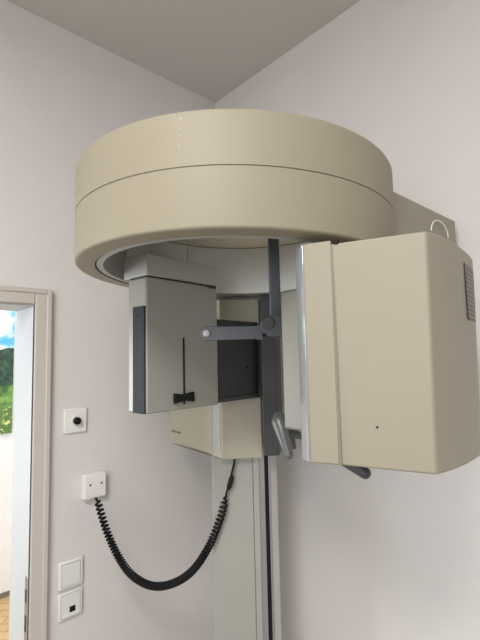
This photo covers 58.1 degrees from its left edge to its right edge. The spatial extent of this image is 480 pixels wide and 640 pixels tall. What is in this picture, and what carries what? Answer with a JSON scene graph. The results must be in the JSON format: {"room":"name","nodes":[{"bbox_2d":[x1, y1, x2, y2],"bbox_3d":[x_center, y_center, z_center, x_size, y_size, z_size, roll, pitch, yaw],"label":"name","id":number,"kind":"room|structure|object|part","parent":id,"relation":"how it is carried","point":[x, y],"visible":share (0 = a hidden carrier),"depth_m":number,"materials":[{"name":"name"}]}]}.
{"room":"radiology room","nodes":[
{"label":"radiology room","id":0,"kind":"room"},
{"bbox_2d":[0,596,9,639],"bbox_3d":[-2.203,2.047,1.622,3.910,0.100,2.325,3,-7,-42],"label":"floor","id":1,"kind":"structure","parent":0,"point":[4,602],"depth_m":3.06,"materials":[{"name":"brown wood"}]},
{"bbox_2d":[0,311,15,592],"bbox_3d":[-2.807,0.570,2.741,4.400,3.063,0.200,3,-7,-42],"label":"wall","id":2,"kind":"structure","parent":0,"point":[6,440],"depth_m":3.40,"materials":[{"name":"white paint"}]},
{"bbox_2d":[0,590,9,598],"bbox_3d":[-2.904,2.057,2.345,3.450,0.035,0.015,3,-7,-42],"label":"baseboard","id":3,"kind":"structure","parent":2,"relation":"attached to","point":[6,593],"depth_m":3.33,"materials":[{"name":"brown"}]},
{"bbox_2d":[0,310,14,433],"bbox_3d":[-2.545,0.359,2.854,1.920,1.005,0.020,3,-7,-42],"label":"landscape picture","id":4,"kind":"object","parent":2,"relation":"attached to","point":[7,318],"visible":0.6,"depth_m":3.46},
{"bbox_2d":[0,0,214,639],"bbox_3d":[-1.375,0.384,0.970,3.710,3.063,0.190,3,-7,-42],"label":"wall","id":5,"kind":"structure","parent":0,"point":[61,92],"depth_m":1.62,"materials":[{"name":"paint"}]},
{"bbox_2d":[0,285,51,639],"bbox_3d":[-1.093,0.902,1.158,1.042,2.052,0.214,3,-7,-42],"label":"door frame","id":6,"kind":"structure","parent":5,"relation":"in","point":[32,306],"depth_m":1.47,"materials":[{"name":"beige paint"}]},
{"bbox_3d":[-0.698,0.941,1.409,0.002,0.200,0.024,3,-7,-42],"label":"strike plate","id":7,"kind":"part","parent":6,"relation":"part of","materials":[{"name":"silver metal"}]},
{"bbox_2d":[57,586,81,621],"bbox_3d":[-0.586,0.981,1.491,0.084,0.088,0.016,3,-7,-42],"label":"socket","id":8,"kind":"object","parent":5,"relation":"attached to","point":[69,603],"visible":1,"depth_m":1.48,"materials":[{"name":"white plastic"}]},
{"bbox_2d":[58,556,82,590],"bbox_3d":[-0.588,0.879,1.501,0.085,0.092,0.016,3,-7,-42],"label":"light switch","id":9,"kind":"object","parent":5,"relation":"attached to","point":[70,572],"visible":1,"depth_m":1.49,"materials":[{"name":"white plastic"}]},
{"bbox_2d":[63,407,86,433],"bbox_3d":[-0.585,0.360,1.547,0.083,0.087,0.032,3,-7,-42],"label":"button","id":10,"kind":"object","parent":5,"relation":"attached to","point":[75,419],"visible":1,"depth_m":1.54,"materials":[{"name":"white plastic"}]},
{"bbox_2d":[81,470,105,499],"bbox_3d":[-0.531,0.599,1.571,0.082,0.086,0.033,3,-7,-42],"label":"junction box","id":11,"kind":"object","parent":5,"relation":"attached to","point":[93,484],"visible":1,"depth_m":1.55,"materials":[{"name":"white plastic"}]},
{"bbox_2d":[6,0,359,102],"bbox_3d":[-0.762,-1.280,0.255,3.910,0.100,6.800,3,-7,-42],"label":"ceiling","id":12,"kind":"structure","parent":0,"point":[207,48],"depth_m":1.67,"materials":[{"name":"grey paint"}]},
{"bbox_2d":[215,0,479,639],"bbox_3d":[1.392,0.287,0.550,0.200,3.063,4.175,3,-7,-42],"label":"wall","id":13,"kind":"structure","parent":0,"point":[388,554],"depth_m":1.41,"materials":[{"name":"paint"}]},
{"bbox_3d":[0.091,1.779,-0.873,3.910,0.100,4.475,3,-7,-42],"label":"floor","id":14,"kind":"structure","parent":0,"visible":0},
{"bbox_2d":[74,108,479,639],"bbox_3d":[0.105,0.783,1.090,0.994,2.226,0.969,-3,-5,16],"label":"machine","id":15,"kind":"object","parent":14,"relation":"on","point":[230,233],"visible":1,"depth_m":0.76,"materials":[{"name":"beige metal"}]},
{"bbox_3d":[-0.248,-0.172,1.287,0.025,0.150,0.227,-5,-6,39],"label":"liner panel","id":16,"kind":"part","parent":15,"relation":"part of","materials":[{"name":"white plastic"}]},
{"bbox_2d":[94,459,235,590],"bbox_3d":[-0.282,0.670,1.445,0.546,0.423,0.088,-3,-5,18],"label":"coiled cable","id":17,"kind":"object","parent":15,"relation":"hanging from","point":[147,584],"visible":1,"depth_m":1.40,"materials":[{"name":"black rubber"}]},
{"bbox_3d":[-0.174,0.069,1.169,0.077,0.336,0.252,-5,-7,40],"label":"receptor panel","id":18,"kind":"part","parent":15,"relation":"part of","materials":[{"name":"grey plastic"}]},
{"bbox_3d":[-0.074,0.030,0.962,0.018,0.018,0.011,-1,-5,0],"label":"temple knob","id":19,"kind":"part","parent":15,"relation":"part of","materials":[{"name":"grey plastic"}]},
{"bbox_3d":[0.116,-0.173,1.287,0.565,0.154,0.173,-4,-6,33],"label":"liner panel","id":20,"kind":"part","parent":15,"relation":"part of","materials":[{"name":"white plastic"}]},
{"bbox_3d":[0.060,0.848,1.453,0.019,2.120,0.104,-1,-5,-1],"label":"column rail","id":21,"kind":"part","parent":15,"relation":"part of","materials":[{"name":"beige metal"}]},
{"bbox_3d":[0.079,0.848,1.455,0.018,2.120,0.100,-1,-5,-1],"label":"column rail","id":22,"kind":"part","parent":15,"relation":"part of","materials":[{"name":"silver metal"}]},
{"bbox_3d":[0.102,0.175,1.417,0.052,0.503,0.123,-2,-5,12],"label":"carriage plate","id":23,"kind":"part","parent":15,"relation":"part of","materials":[{"name":"grey metal"}]},
{"bbox_3d":[0.104,0.848,1.456,0.007,2.120,0.100,-1,-5,-1],"label":"column rail","id":24,"kind":"part","parent":15,"relation":"part of","materials":[{"name":"black metal"}]},
{"bbox_3d":[0.078,-0.132,0.995,0.025,0.292,0.018,-1,-5,-1],"label":"support rod","id":25,"kind":"part","parent":15,"relation":"part of","materials":[{"name":"grey metal"}]},
{"bbox_3d":[0.118,0.847,1.450,0.021,2.120,0.093,-1,-5,-1],"label":"column rail","id":26,"kind":"part","parent":15,"relation":"part of","materials":[{"name":"beige metal"}]},
{"bbox_3d":[0.214,-0.183,1.395,0.367,0.153,0.789,3,-7,-42],"label":"overhead arm","id":27,"kind":"part","parent":15,"relation":"part of","materials":[{"name":"beige paint"}]},
{"bbox_3d":[0.431,-0.049,0.806,0.004,0.102,0.106,-5,-6,36],"label":"rating plate","id":28,"kind":"part","parent":15,"relation":"part of","materials":[{"name":"grey plastic"}]}
]}

